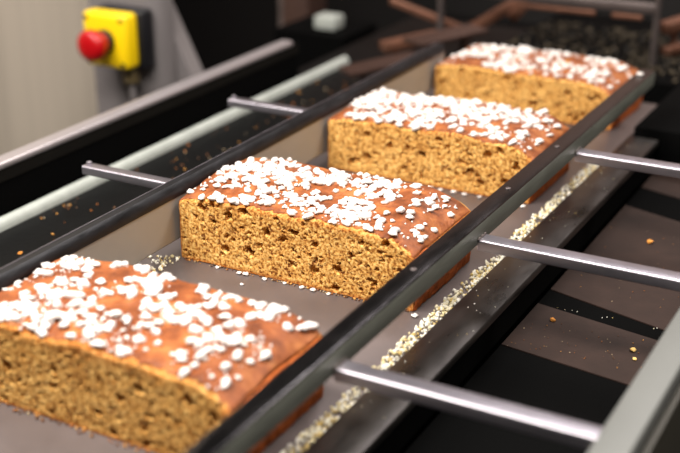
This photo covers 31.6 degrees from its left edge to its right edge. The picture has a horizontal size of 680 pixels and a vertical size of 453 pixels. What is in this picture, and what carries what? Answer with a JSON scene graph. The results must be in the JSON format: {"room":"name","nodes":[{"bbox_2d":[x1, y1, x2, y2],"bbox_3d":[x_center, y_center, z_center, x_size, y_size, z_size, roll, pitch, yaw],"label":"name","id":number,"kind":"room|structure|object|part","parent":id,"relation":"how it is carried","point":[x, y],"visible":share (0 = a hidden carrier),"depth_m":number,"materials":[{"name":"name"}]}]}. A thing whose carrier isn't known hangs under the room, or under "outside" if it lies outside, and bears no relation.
{"room":"processing plant","nodes":[
{"label":"processing plant","id":0,"kind":"room"},
{"bbox_2d":[0,0,97,155],"bbox_3d":[-0.774,-0.804,1.629,0.740,2.800,0.460,12,25,26],"label":"wall","id":1,"kind":"structure","parent":0,"point":[47,87],"depth_m":1.72,"materials":[{"name":"beige paint"}]},
{"bbox_2d":[172,0,679,71],"bbox_3d":[0.481,-1.026,2.144,4.800,2.800,0.050,12,25,26],"label":"wall","id":2,"kind":"structure","parent":0,"point":[219,32],"depth_m":2.74,"materials":[{"name":"paint"}]},
{"bbox_2d":[435,44,642,129],"bbox_3d":[0.214,-0.157,1.294,0.204,0.052,0.101,12,26,28],"label":"cake","id":3,"kind":"object","parent":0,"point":[569,86],"visible":0.9,"depth_m":1.26,"materials":[{"name":"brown food"}]},
{"bbox_3d":[-0.198,0.773,1.541,4.800,0.050,4.800,12,25,26],"label":"floor","id":4,"kind":"structure","parent":0,"visible":0},
{"bbox_2d":[89,0,203,114],"bbox_3d":[-0.208,0.102,1.656,0.216,1.100,0.057,12,25,26],"label":"post","id":5,"kind":"object","parent":4,"relation":"on","point":[176,60],"visible":0.12,"depth_m":1.52,"materials":[{"name":"grey metal"}]},
{"bbox_2d":[77,3,154,101],"bbox_3d":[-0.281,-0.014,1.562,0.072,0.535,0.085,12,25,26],"label":"emergency stop button","id":6,"kind":"object","parent":5,"relation":"attached to","point":[118,36],"visible":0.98,"depth_m":1.47,"materials":[{"name":"yellow plastic"}]},
{"bbox_2d":[278,0,282,26],"bbox_3d":[-0.077,-0.076,1.953,0.016,1.200,0.040,12,25,26],"label":"column","id":7,"kind":"structure","parent":4,"relation":"on","point":[280,2],"depth_m":1.83,"materials":[{"name":"grey metal"}]},
{"bbox_2d":[283,0,326,24],"bbox_3d":[-0.052,-0.067,1.930,0.045,1.200,0.060,12,25,26],"label":"column","id":8,"kind":"structure","parent":4,"relation":"on","point":[293,10],"depth_m":1.80,"materials":[{"name":"brown metal"}]},
{"bbox_2d":[274,15,376,68],"bbox_3d":[-0.018,0.121,1.890,0.112,0.884,0.100,12,25,26],"label":"shelf","id":9,"kind":"object","parent":4,"relation":"on","point":[314,44],"visible":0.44,"depth_m":1.69,"materials":[{"name":"black metal"}]},
{"bbox_2d":[314,12,343,30],"bbox_3d":[-0.015,-0.290,1.703,0.034,0.019,0.030,12,25,26],"label":"block","id":10,"kind":"object","parent":9,"relation":"on","point":[325,20],"visible":1,"depth_m":1.69,"materials":[{"name":"white plastic"}]},
{"bbox_2d":[398,13,657,452],"bbox_3d":[0.036,0.400,1.232,0.610,0.874,1.580,12,25,26],"label":"stand","id":11,"kind":"object","parent":4,"relation":"on","point":[434,415],"visible":0.09,"depth_m":1.07,"materials":[{"name":"black metal"}]},
{"bbox_2d":[0,402,155,452],"bbox_3d":[-0.166,0.128,0.693,0.117,0.006,0.042,12,25,26],"label":"plate","id":12,"kind":"object","parent":11,"relation":"on","point":[22,432],"depth_m":0.70,"materials":[{"name":"metal"}]},
{"bbox_2d":[7,404,148,452],"bbox_3d":[-0.149,0.120,0.702,0.180,0.003,0.006,12,25,26],"label":"crumbs","id":13,"kind":"object","parent":12,"relation":"on","point":[29,412],"visible":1,"depth_m":0.71,"materials":[{"name":"brown food"}]},
{"bbox_2d":[133,238,362,335],"bbox_3d":[-0.070,0.044,0.892,0.184,0.006,0.091,12,25,26],"label":"conveyor belt","id":14,"kind":"object","parent":11,"relation":"on","point":[318,307],"depth_m":0.88,"materials":[{"name":"metal"}]},
{"bbox_2d":[0,255,323,452],"bbox_3d":[-0.121,0.074,0.732,0.204,0.063,0.102,12,25,26],"label":"cake","id":15,"kind":"object","parent":14,"relation":"on","point":[137,355],"visible":0.95,"depth_m":0.70,"materials":[{"name":"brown food"}]},
{"bbox_2d":[147,255,179,271],"bbox_3d":[-0.159,0.040,0.892,0.028,0.004,0.111,12,25,26],"label":"crumbs","id":16,"kind":"object","parent":14,"relation":"on","point":[160,268],"visible":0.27,"depth_m":0.92,"materials":[{"name":"beige food"}]},
{"bbox_2d":[0,42,444,290],"bbox_3d":[-0.207,0.000,0.899,0.120,0.045,1.120,12,25,26],"label":"rail","id":17,"kind":"object","parent":14,"relation":"on","point":[144,225],"visible":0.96,"depth_m":0.97,"materials":[{"name":"black metal"}]},
{"bbox_2d":[184,257,409,311],"bbox_3d":[-0.036,0.042,0.887,0.193,0.002,0.005,12,25,26],"label":"crumbs","id":18,"kind":"object","parent":14,"relation":"on","point":[185,258],"visible":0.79,"depth_m":0.89,"materials":[{"name":"brown food"}]},
{"bbox_2d":[179,157,470,310],"bbox_3d":[-0.011,-0.004,0.916,0.204,0.062,0.103,12,25,26],"label":"cake","id":19,"kind":"object","parent":14,"relation":"on","point":[333,230],"visible":0.98,"depth_m":0.89,"materials":[{"name":"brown food"}]},
{"bbox_2d":[0,16,529,267],"bbox_3d":[-0.165,-0.037,1.119,0.200,0.018,1.500,12,25,26],"label":"bed","id":20,"kind":"object","parent":11,"relation":"on","point":[33,233],"depth_m":1.22,"materials":[{"name":"black metal"}]},
{"bbox_2d":[3,82,284,215],"bbox_3d":[-0.218,-0.060,1.173,0.008,0.005,0.650,12,25,26],"label":"dark grit","id":21,"kind":"object","parent":20,"relation":"on","point":[284,82],"visible":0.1,"depth_m":1.25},
{"bbox_2d":[0,40,298,216],"bbox_3d":[-0.331,-0.013,0.999,0.024,0.050,1.130,12,25,26],"label":"frame","id":22,"kind":"object","parent":20,"relation":"on","point":[32,171],"visible":0.96,"depth_m":1.20,"materials":[{"name":"black"}]},
{"bbox_3d":[-0.287,-0.005,1.032,0.013,0.009,1.220,12,25,26],"label":"guide strip","id":23,"kind":"part","parent":20,"relation":"part of","materials":[{"name":"white plastic"}]},
{"bbox_2d":[40,81,354,234],"bbox_3d":[-0.114,-0.049,1.144,0.162,0.004,0.699,12,25,26],"label":"crumbs","id":24,"kind":"object","parent":20,"relation":"on","point":[114,207],"visible":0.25,"depth_m":1.21,"materials":[{"name":"brown food"}]},
{"bbox_2d":[338,51,415,80],"bbox_3d":[0.050,-0.180,1.413,0.099,0.036,0.034,-11,25,-23],"label":"cover plate","id":25,"kind":"object","parent":20,"relation":"on","point":[362,68],"visible":0.59,"depth_m":1.40,"materials":[{"name":"brown metal"}]},
{"bbox_2d":[379,29,435,53],"bbox_3d":[0.088,-0.219,1.498,0.079,0.043,0.022,-9,24,-20],"label":"cover plate","id":26,"kind":"object","parent":20,"relation":"on","point":[396,44],"visible":0.42,"depth_m":1.48,"materials":[{"name":"orange metal"}]},
{"bbox_2d":[403,24,488,51],"bbox_3d":[0.129,-0.213,1.470,0.103,0.051,0.040,-14,26,-30],"label":"cover plate","id":27,"kind":"object","parent":20,"relation":"on","point":[461,32],"visible":0.75,"depth_m":1.46,"materials":[{"name":"brown metal"}]},
{"bbox_2d":[389,0,527,45],"bbox_3d":[0.157,-0.274,1.598,0.184,0.066,0.037,0,23,1],"label":"link arm","id":28,"kind":"object","parent":20,"relation":"on","point":[509,9],"visible":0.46,"depth_m":1.59},
{"bbox_3d":[0.118,-0.281,1.601,0.105,0.045,0.012,4,23,9],"label":"arm","id":29,"kind":"part","parent":28,"relation":"part of","materials":[{"name":"orange metal"}]},
{"bbox_3d":[0.207,-0.282,1.597,0.083,0.051,0.016,-4,23,-8],"label":"arm","id":30,"kind":"part","parent":28,"relation":"part of","materials":[{"name":"orange metal"}]},
{"bbox_2d":[437,0,662,65],"bbox_3d":[0.255,-0.277,1.500,0.291,0.145,0.013,12,25,26],"label":"gantry","id":31,"kind":"object","parent":20,"relation":"on","point":[655,8],"visible":0.94,"depth_m":1.46,"materials":[{"name":"grey metal"}]},
{"bbox_3d":[0.132,-0.302,1.563,0.009,0.145,0.009,12,25,26],"label":"post","id":32,"kind":"part","parent":31,"relation":"part of","materials":[{"name":"metal"}]},
{"bbox_3d":[0.379,-0.257,1.435,0.009,0.132,0.009,12,25,26],"label":"post","id":33,"kind":"part","parent":31,"relation":"part of","materials":[{"name":"grey metal"}]},
{"bbox_2d":[262,375,364,452],"bbox_3d":[-0.015,0.116,0.719,0.028,0.006,0.096,12,25,26],"label":"plate","id":34,"kind":"object","parent":11,"relation":"on","point":[333,390],"depth_m":0.72,"materials":[{"name":"metal"}]},
{"bbox_2d":[350,246,499,367],"bbox_3d":[0.069,0.057,0.861,0.028,0.006,0.210,12,25,26],"label":"plate","id":35,"kind":"object","parent":11,"relation":"on","point":[372,354],"depth_m":0.83,"materials":[{"name":"metal"}]},
{"bbox_2d":[280,164,598,452],"bbox_3d":[0.055,0.070,0.817,0.014,0.005,0.792,12,25,26],"label":"crumbs","id":36,"kind":"object","parent":35,"relation":"on","point":[329,419],"visible":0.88,"depth_m":0.83,"materials":[{"name":"beige food"}]},
{"bbox_2d":[303,136,658,452],"bbox_3d":[0.048,0.104,0.771,0.030,0.029,1.048,12,25,26],"label":"frame","id":37,"kind":"object","parent":11,"relation":"on","point":[412,422],"depth_m":0.84,"materials":[{"name":"black"}]},
{"bbox_3d":[0.048,0.093,0.767,0.030,0.006,1.048,12,25,26],"label":"edge strip","id":38,"kind":"part","parent":37,"relation":"part of","materials":[{"name":"metal"}]},
{"bbox_2d":[353,144,626,417],"bbox_3d":[0.119,0.040,0.884,0.026,0.001,0.736,12,25,26],"label":"crumbs","id":39,"kind":"object","parent":37,"relation":"on","point":[626,144],"visible":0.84,"depth_m":0.88,"materials":[{"name":"beige food"}]},
{"bbox_2d":[489,157,591,239],"bbox_3d":[0.183,-0.024,1.053,0.028,0.006,0.213,12,25,26],"label":"plate","id":40,"kind":"object","parent":11,"relation":"on","point":[519,217],"depth_m":1.03,"materials":[{"name":"metal"}]},
{"bbox_2d":[328,87,569,203],"bbox_3d":[0.100,-0.081,1.104,0.203,0.058,0.104,12,25,26],"label":"cake","id":41,"kind":"object","parent":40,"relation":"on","point":[474,146],"visible":0.93,"depth_m":1.07,"materials":[{"name":"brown food"}]},
{"bbox_2d":[405,174,679,452],"bbox_3d":[0.190,0.102,0.873,0.130,0.039,1.350,12,25,26],"label":"pan","id":42,"kind":"object","parent":11,"relation":"on","point":[510,375],"visible":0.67,"depth_m":0.81,"materials":[{"name":"black metal"}]},
{"bbox_2d":[502,303,657,385],"bbox_3d":[0.186,0.087,0.859,0.140,0.001,0.074,16,28,34],"label":"plate","id":43,"kind":"object","parent":42,"relation":"on","point":[576,328],"visible":0.82,"depth_m":0.86,"materials":[{"name":"brown metal"}]},
{"bbox_2d":[511,323,643,367],"bbox_3d":[0.185,0.087,0.856,0.120,0.001,0.055,12,25,26],"label":"crumbs","id":44,"kind":"object","parent":43,"relation":"on","point":[561,323],"visible":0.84,"depth_m":0.86,"materials":[{"name":"beige food"}]},
{"bbox_2d":[551,205,679,330],"bbox_3d":[0.262,0.033,0.987,0.128,0.001,0.238,12,25,26],"label":"plate","id":45,"kind":"object","parent":42,"relation":"on","point":[625,238],"visible":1,"depth_m":0.98,"materials":[{"name":"brown metal"}]},
{"bbox_2d":[634,84,679,163],"bbox_3d":[0.396,-0.100,1.247,0.134,0.042,0.190,12,25,26],"label":"housing","id":46,"kind":"object","parent":42,"relation":"on","point":[662,123],"visible":0.67,"depth_m":1.19,"materials":[{"name":"black metal"}]},
{"bbox_2d":[641,174,679,198],"bbox_3d":[0.348,-0.028,1.131,0.128,0.001,0.091,12,25,26],"label":"plate","id":47,"kind":"object","parent":42,"relation":"on","point":[669,186],"visible":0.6,"depth_m":1.16,"materials":[{"name":"metal"}]},
{"bbox_2d":[506,12,679,103],"bbox_3d":[0.353,-0.226,1.563,0.245,0.024,0.315,12,25,26],"label":"belt","id":48,"kind":"object","parent":11,"relation":"on","point":[662,87],"visible":0.27,"depth_m":1.57,"materials":[{"name":"black"}]},
{"bbox_2d":[503,21,679,82],"bbox_3d":[0.336,-0.226,1.527,0.242,0.008,0.234,12,25,26],"label":"dark grit","id":49,"kind":"object","parent":48,"relation":"on","point":[547,27],"visible":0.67,"depth_m":1.55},
{"bbox_2d":[660,15,679,43],"bbox_3d":[0.436,-0.245,1.509,0.073,0.053,0.020,-7,23,-15],"label":"lever","id":50,"kind":"object","parent":48,"relation":"on","point":[671,25],"visible":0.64,"depth_m":1.49,"materials":[{"name":"orange metal"}]},
{"bbox_2d":[661,42,679,56],"bbox_3d":[0.432,-0.225,1.504,0.069,0.019,0.014,-11,25,-23],"label":"lever","id":51,"kind":"object","parent":48,"relation":"on","point":[673,49],"visible":1,"depth_m":1.49,"materials":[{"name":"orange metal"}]},
{"bbox_2d":[584,102,656,152],"bbox_3d":[0.293,-0.100,1.234,0.031,0.006,0.179,12,25,26],"label":"plate","id":52,"kind":"object","parent":11,"relation":"on","point":[607,141],"depth_m":1.21,"materials":[{"name":"metal"}]},
{"bbox_2d":[587,308,679,452],"bbox_3d":[0.170,0.249,0.718,0.024,0.348,1.020,12,25,26],"label":"frame","id":53,"kind":"object","parent":11,"relation":"attached to","point":[646,419],"visible":1,"depth_m":0.65,"materials":[{"name":"grey metal"}]},
{"bbox_2d":[184,69,679,452],"bbox_3d":[0.108,0.054,0.733,0.166,0.021,1.117,12,25,26],"label":"rail","id":54,"kind":"object","parent":53,"relation":"attached to","point":[331,354],"visible":1,"depth_m":0.73,"materials":[{"name":"metal"}]},
{"bbox_3d":[0.179,0.255,0.716,0.004,0.338,1.020,12,25,26],"label":"panel","id":55,"kind":"part","parent":53,"relation":"part of","materials":[{"name":"grey metal"}]}
]}

